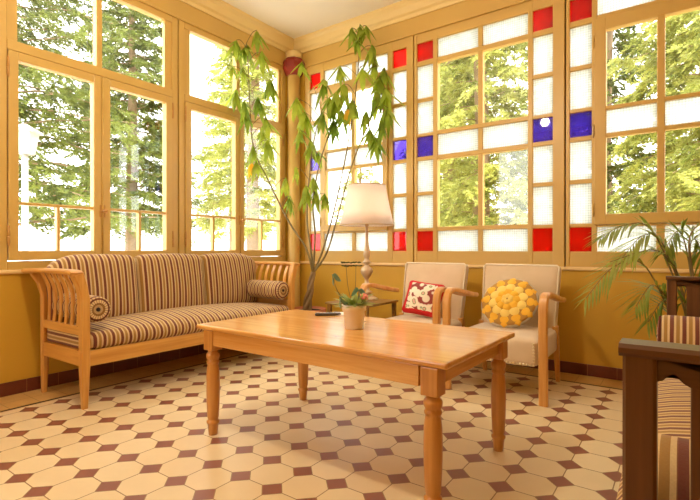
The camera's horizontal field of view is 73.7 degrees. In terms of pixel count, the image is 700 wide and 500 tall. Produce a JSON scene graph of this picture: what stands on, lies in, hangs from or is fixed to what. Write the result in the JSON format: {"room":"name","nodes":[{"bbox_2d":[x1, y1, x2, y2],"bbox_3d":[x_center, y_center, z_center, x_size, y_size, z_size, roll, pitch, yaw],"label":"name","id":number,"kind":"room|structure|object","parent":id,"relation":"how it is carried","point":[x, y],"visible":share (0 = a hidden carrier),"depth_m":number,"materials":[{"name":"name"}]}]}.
{"room":"sunroom","nodes":[
{"label":"sunroom","id":0,"kind":"room"},
{"bbox_2d":[0,19,287,383],"bbox_3d":[-2.271,-0.670,2.965,0.120,3.200,5.720,0,0,36],"label":"wall","id":1,"kind":"structure","parent":0,"point":[19,293],"depth_m":3.05,"materials":[{"name":"paint"}]},
{"bbox_2d":[0,0,177,269],"bbox_3d":[-1.845,-0.921,3.450,0.138,2.100,1.302,0,0,36],"label":"window","id":2,"kind":"structure","parent":1,"relation":"in","point":[101,80],"depth_m":3.43,"materials":[{"name":"paint"}]},
{"bbox_2d":[0,344,225,396],"bbox_3d":[-2.256,0.887,2.877,0.012,0.085,5.588,0,0,36],"label":"baseboard","id":3,"kind":"structure","parent":1,"relation":"attached to","point":[34,383],"depth_m":3.46,"materials":[{"name":"red tile"}]},
{"bbox_2d":[0,261,287,274],"bbox_3d":[-2.249,0.141,2.878,0.020,0.028,5.600,0,0,36],"label":"trim","id":4,"kind":"structure","parent":1,"relation":"attached to","point":[2,272],"depth_m":2.99,"materials":[{"name":"paint"}]},
{"bbox_2d":[137,0,285,65],"bbox_3d":[-2.251,-2.045,2.873,0.016,0.160,5.600,0,0,36],"label":"trim","id":5,"kind":"structure","parent":1,"relation":"attached to","point":[184,12],"depth_m":4.24,"materials":[{"name":"paint"}]},
{"bbox_2d":[178,20,284,261],"bbox_3d":[-1.081,-0.924,4.514,0.138,2.100,1.322,0,0,36],"label":"window","id":6,"kind":"structure","parent":1,"relation":"in","point":[187,104],"depth_m":4.42,"materials":[{"name":"paint"}]},
{"bbox_2d":[179,0,293,51],"bbox_3d":[-2.221,-2.197,2.852,0.088,0.145,5.600,0,0,36],"label":"trim","id":7,"kind":"structure","parent":1,"relation":"attached to","point":[220,10],"depth_m":4.49,"materials":[{"name":"paint"}]},
{"bbox_2d":[283,50,304,306],"bbox_3d":[-0.608,-0.602,5.059,0.236,3.052,0.236,0,0,13],"label":"trim","id":8,"kind":"structure","parent":1,"relation":"attached to","point":[293,57],"depth_m":5.00,"materials":[{"name":"paint"}]},
{"bbox_2d":[0,353,621,499],"bbox_3d":[-0.267,0.974,1.294,4.410,0.080,5.335,0,0,36],"label":"floor","id":9,"kind":"structure","parent":0,"point":[353,436],"depth_m":2.25,"materials":[{"name":"tile"}]},
{"bbox_2d":[21,253,299,409],"bbox_3d":[-1.275,0.478,3.623,0.655,0.900,1.980,0,0,36],"label":"striped sofa","id":10,"kind":"object","parent":9,"relation":"on","point":[158,302],"visible":0.92,"depth_m":3.28,"materials":[{"name":"fabric"}]},
{"bbox_2d":[52,293,110,321],"bbox_3d":[-1.699,0.358,2.942,0.472,0.162,0.162,0,0,36],"label":"bolster","id":11,"kind":"object","parent":10,"relation":"on","point":[100,308],"visible":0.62,"depth_m":2.82,"materials":[{"name":"fabric"}]},
{"bbox_2d":[45,254,138,323],"bbox_3d":[-1.785,0.274,3.259,0.214,0.490,0.602,0,0,36],"label":"cushion","id":12,"kind":"object","parent":10,"relation":"on","point":[114,278],"depth_m":3.25,"materials":[{"name":"fabric"}]},
{"bbox_2d":[134,253,204,311],"bbox_3d":[-1.439,0.273,3.740,0.214,0.490,0.590,0,0,36],"label":"cushion","id":13,"kind":"object","parent":10,"relation":"on","point":[167,280],"depth_m":3.64,"materials":[{"name":"fabric"}]},
{"bbox_2d":[74,302,288,348],"bbox_3d":[-1.253,0.543,3.607,0.600,0.204,1.716,0,0,36],"label":"seat cushion","id":14,"kind":"object","parent":10,"relation":"on","point":[164,326],"depth_m":3.24,"materials":[{"name":"fabric"}]},
{"bbox_2d":[200,253,256,303],"bbox_3d":[-1.094,0.272,4.221,0.214,0.490,0.602,0,0,36],"label":"cushion","id":15,"kind":"object","parent":10,"relation":"on","point":[226,276],"depth_m":4.10,"materials":[{"name":"fabric"}]},
{"bbox_2d":[247,280,288,298],"bbox_3d":[-0.771,0.354,4.233,0.472,0.162,0.162,0,0,36],"label":"bolster","id":16,"kind":"object","parent":10,"relation":"on","point":[255,288],"visible":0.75,"depth_m":4.13,"materials":[{"name":"fabric"}]},
{"bbox_2d":[0,353,621,412],"bbox_3d":[-0.272,0.974,1.318,4.445,0.080,5.368,0,0,36],"label":"trim","id":17,"kind":"structure","parent":9,"relation":"on","point":[244,353],"depth_m":3.26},
{"bbox_2d":[224,25,403,311],"bbox_3d":[-0.327,-0.599,4.472,1.729,3.050,0.667,0,0,7],"label":"tree","id":18,"kind":"object","parent":9,"relation":"on","point":[334,104],"visible":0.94,"depth_m":4.38,"materials":[{"name":"green plant"}]},
{"bbox_2d":[197,309,514,499],"bbox_3d":[-0.012,0.656,2.278,1.386,0.552,0.742,0,0,37],"label":"coffee table","id":19,"kind":"object","parent":9,"relation":"on","point":[427,356],"visible":1,"depth_m":2.03,"materials":[{"name":"brown wood"}]},
{"bbox_2d":[315,312,340,315],"bbox_3d":[-0.128,0.370,2.703,0.150,0.017,0.042,0,0,-6],"label":"remote control","id":20,"kind":"object","parent":19,"relation":"on","point":[317,313],"visible":1,"depth_m":2.69,"materials":[{"name":"plastic"}]},
{"bbox_2d":[331,261,377,329],"bbox_3d":[0.023,0.217,2.268,0.248,0.324,0.253,0,0,36],"label":"flowerpot","id":21,"kind":"object","parent":19,"relation":"on","point":[354,308],"visible":1,"depth_m":2.22,"materials":[{"name":"ceramic"}]},
{"bbox_2d":[342,304,365,329],"bbox_3d":[0.019,0.322,2.262,0.120,0.116,0.120,0,0,36],"label":"pot","id":22,"kind":"object","parent":21,"relation":"attached to","point":[354,313],"depth_m":2.22,"materials":[{"name":"ceramic"}]},
{"bbox_2d":[360,293,367,299],"bbox_3d":[0.067,0.220,2.221,0.042,0.032,0.046,0,0,36],"label":"flower","id":23,"kind":"object","parent":21,"relation":"on","point":[363,296],"depth_m":2.21,"materials":[{"name":"pink plant"}]},
{"bbox_2d":[325,299,398,316],"bbox_3d":[0.109,0.686,4.080,0.440,0.482,0.500,0,0,36],"label":"side table","id":24,"kind":"object","parent":9,"relation":"on","point":[380,302],"visible":0.38,"depth_m":4.00,"materials":[{"name":"brown wood"}]},
{"bbox_2d":[339,182,393,300],"bbox_3d":[0.151,-0.082,4.210,0.500,1.053,0.500,0,0,36],"label":"table lamp","id":25,"kind":"object","parent":24,"relation":"on","point":[366,204],"visible":0.88,"depth_m":4.05,"materials":[{"name":"white fabric"}]},
{"bbox_2d":[359,262,468,326],"bbox_3d":[0.534,0.518,3.626,0.666,0.827,0.704,0,0,36],"label":"armchair","id":26,"kind":"object","parent":9,"relation":"on","point":[446,274],"visible":0.33,"depth_m":3.71,"materials":[{"name":"beige fabric"}]},
{"bbox_2d":[402,280,444,316],"bbox_3d":[0.577,0.383,3.669,0.321,0.277,0.184,0,0,33],"label":"floral cushion","id":27,"kind":"object","parent":26,"relation":"on","point":[419,297],"visible":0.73,"depth_m":3.62,"materials":[{"name":"red fabric"}]},
{"bbox_2d":[442,264,565,406],"bbox_3d":[1.093,0.519,3.225,0.666,0.827,0.704,0,0,36],"label":"armchair","id":28,"kind":"object","parent":9,"relation":"on","point":[534,341],"visible":0.61,"depth_m":3.14,"materials":[{"name":"beige fabric"}]},
{"bbox_2d":[481,278,538,327],"bbox_3d":[1.109,0.365,3.251,0.394,0.326,0.244,0,0,36],"label":"cushion","id":29,"kind":"object","parent":28,"relation":"on","point":[508,303],"visible":1,"depth_m":3.20,"materials":[{"name":"fabric"}]},
{"bbox_2d":[573,216,699,339],"bbox_3d":[1.790,0.361,2.715,0.905,1.140,0.515,0,0,6],"label":"areca palm","id":30,"kind":"object","parent":9,"relation":"on","point":[635,253],"visible":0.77,"depth_m":2.69,"materials":[{"name":"plant"}]},
{"bbox_2d":[616,276,699,499],"bbox_3d":[1.161,0.490,1.250,0.692,0.889,1.941,0,0,36],"label":"armchair","id":31,"kind":"object","parent":9,"relation":"on","point":[661,388],"visible":0.94,"depth_m":0.62,"materials":[{"name":"brown wood"}]},
{"bbox_2d":[616,378,690,499],"bbox_3d":[1.138,0.559,1.266,0.636,0.226,1.838,0,0,36],"label":"seat cushion","id":32,"kind":"object","parent":31,"relation":"on","point":[674,397],"depth_m":1.38,"materials":[{"name":"fabric"}]},
{"bbox_2d":[658,433,689,499],"bbox_3d":[0.625,0.391,0.630,0.432,0.198,0.198,0,0,36],"label":"bolster","id":33,"kind":"object","parent":31,"relation":"on","point":[673,452],"visible":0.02,"depth_m":0.67,"materials":[{"name":"fabric"}]},
{"bbox_2d":[656,315,699,344],"bbox_3d":[1.564,0.387,1.963,0.462,0.198,0.198,0,0,36],"label":"bolster","id":34,"kind":"object","parent":31,"relation":"on","point":[670,328],"visible":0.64,"depth_m":1.99,"materials":[{"name":"fabric"}]},
{"bbox_2d":[223,0,401,38],"bbox_3d":[-0.328,-2.326,1.492,4.990,0.120,5.840,0,0,36],"label":"ceiling","id":35,"kind":"structure","parent":0,"point":[293,18],"depth_m":4.45,"materials":[{"name":"beige paint"}]},
{"bbox_2d":[300,74,698,368],"bbox_3d":[1.340,-0.672,3.820,4.750,3.200,0.120,0,0,36],"label":"wall","id":36,"kind":"structure","parent":0,"point":[592,338],"depth_m":3.51,"materials":[{"name":"paint"}]},
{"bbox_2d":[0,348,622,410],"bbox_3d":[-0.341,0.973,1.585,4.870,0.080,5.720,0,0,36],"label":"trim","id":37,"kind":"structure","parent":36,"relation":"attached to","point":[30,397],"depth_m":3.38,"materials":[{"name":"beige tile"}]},
{"bbox_2d":[305,36,413,262],"bbox_3d":[0.051,-0.925,4.691,1.326,2.100,0.083,0,0,36],"label":"window","id":38,"kind":"structure","parent":36,"relation":"in","point":[396,244],"depth_m":4.53,"materials":[{"name":"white glass"}]},
{"bbox_2d":[294,0,465,53],"bbox_3d":[1.280,-2.200,3.731,4.750,0.145,0.088,0,0,36],"label":"trim","id":39,"kind":"structure","parent":36,"relation":"attached to","point":[403,10],"depth_m":4.48,"materials":[{"name":"paint"}]},
{"bbox_2d":[302,0,530,67],"bbox_3d":[1.301,-2.047,3.761,4.750,0.160,0.016,0,0,36],"label":"trim","id":40,"kind":"structure","parent":36,"relation":"attached to","point":[468,9],"depth_m":4.26,"materials":[{"name":"paint"}]},
{"bbox_2d":[414,0,565,266],"bbox_3d":[1.120,-0.923,3.939,1.287,2.100,0.058,0,0,36],"label":"window","id":41,"kind":"structure","parent":36,"relation":"in","point":[541,24],"depth_m":3.84,"materials":[{"name":"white glass"}]},
{"bbox_2d":[300,261,699,273],"bbox_3d":[1.300,0.139,3.765,4.750,0.028,0.020,0,0,36],"label":"trim","id":42,"kind":"structure","parent":36,"relation":"attached to","point":[655,270],"depth_m":3.46,"materials":[{"name":"paint"}]},
{"bbox_2d":[487,359,622,380],"bbox_3d":[1.302,0.885,3.770,4.750,0.085,0.012,0,0,36],"label":"baseboard","id":43,"kind":"structure","parent":36,"relation":"attached to","point":[566,367],"depth_m":3.44,"materials":[{"name":"red tile"}]},
{"bbox_2d":[565,0,699,268],"bbox_3d":[2.128,-0.921,3.200,1.209,2.100,0.083,0,0,36],"label":"window","id":44,"kind":"structure","parent":36,"relation":"in","point":[589,121],"depth_m":3.38,"materials":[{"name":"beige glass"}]},
{"label":"outside","id":45,"kind":"structure","parent":0,"visible":0},
{"bbox_3d":[5.208,1.054,13.284,90.000,1.277,90.000,0,0,36],"label":"ground","id":46,"kind":"structure","parent":45,"visible":0},
{"bbox_2d":[19,124,43,260],"bbox_3d":[-3.690,0.124,5.303,0.276,3.100,0.276,0,0,-9],"label":"street lamp","id":47,"kind":"object","parent":46,"relation":"on","point":[28,136],"visible":0.42,"depth_m":5.27,"materials":[{"name":"white metal"}]},
{"bbox_2d":[17,0,162,240],"bbox_3d":[-6.828,-3.857,8.711,6.536,11.047,6.272,0,0,-29],"label":"pine tree","id":48,"kind":"object","parent":46,"relation":"on","point":[56,194],"visible":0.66,"depth_m":8.64,"materials":[{"name":"green plant"}]},
{"bbox_2d":[35,0,208,249],"bbox_3d":[-6.861,-4.119,14.662,4.546,11.540,5.031,0,0,16],"label":"conifer tree","id":49,"kind":"object","parent":46,"relation":"on","point":[138,26],"visible":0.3,"depth_m":14.27,"materials":[{"name":"green plant"}]},
{"bbox_2d":[192,46,275,256],"bbox_3d":[-2.479,-3.596,12.435,3.736,10.505,3.714,0,0,-34],"label":"conifer tree","id":50,"kind":"object","parent":46,"relation":"on","point":[253,192],"visible":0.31,"depth_m":12.07,"materials":[{"name":"green plant"}]},
{"bbox_2d":[192,45,275,249],"bbox_3d":[-4.856,-3.893,19.229,4.116,11.064,3.801,0,0,-22],"label":"conifer tree","id":51,"kind":"object","parent":46,"relation":"on","point":[219,82],"visible":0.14,"depth_m":18.94,"materials":[{"name":"green plant"}]},
{"bbox_2d":[332,166,386,231],"bbox_3d":[0.315,-0.887,16.642,3.204,5.767,3.036,0,0,-15],"label":"conifer tree","id":52,"kind":"object","parent":46,"relation":"on","point":[360,175],"visible":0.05,"depth_m":16.44,"materials":[{"name":"green plant"}]},
{"bbox_2d":[440,74,497,223],"bbox_3d":[3.764,-4.628,18.785,3.854,13.472,4.133,0,0,-14],"label":"conifer tree","id":53,"kind":"object","parent":46,"relation":"on","point":[443,174],"visible":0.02,"depth_m":18.00,"materials":[{"name":"green plant"}]},
{"bbox_2d":[440,61,505,224],"bbox_3d":[2.942,-3.767,13.787,3.739,11.170,3.683,0,0,12],"label":"conifer tree","id":54,"kind":"object","parent":46,"relation":"on","point":[448,62],"visible":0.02,"depth_m":13.62,"materials":[{"name":"green plant"}]},
{"bbox_2d":[440,42,527,226],"bbox_3d":[2.590,-3.038,9.042,3.733,10.602,3.582,0,0,-32],"label":"conifer tree","id":55,"kind":"object","parent":46,"relation":"on","point":[460,192],"visible":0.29,"depth_m":8.59,"materials":[{"name":"green plant"}]},
{"bbox_2d":[508,54,527,220],"bbox_3d":[7.296,-4.568,16.269,3.894,13.696,4.131,0,0,28],"label":"conifer tree","id":56,"kind":"object","parent":46,"relation":"on","point":[525,54],"visible":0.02,"depth_m":16.19,"materials":[{"name":"green plant"}]},
{"bbox_2d":[606,23,681,224],"bbox_3d":[6.186,-4.027,11.586,3.804,12.639,3.744,0,0,20],"label":"conifer tree","id":57,"kind":"object","parent":46,"relation":"on","point":[616,170],"visible":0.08,"depth_m":11.15,"materials":[{"name":"green plant"}]},
{"bbox_2d":[607,10,699,224],"bbox_3d":[5.415,-3.142,6.969,3.686,10.383,3.625,0,0,42],"label":"conifer tree","id":58,"kind":"object","parent":46,"relation":"on","point":[678,50],"visible":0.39,"depth_m":7.29,"materials":[{"name":"green plant"}]},
{"bbox_2d":[645,20,699,211],"bbox_3d":[10.638,-4.617,13.824,3.824,13.469,3.845,0,0,-37],"label":"conifer tree","id":59,"kind":"object","parent":46,"relation":"on","point":[695,68],"visible":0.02,"depth_m":14.15,"materials":[{"name":"green plant"}]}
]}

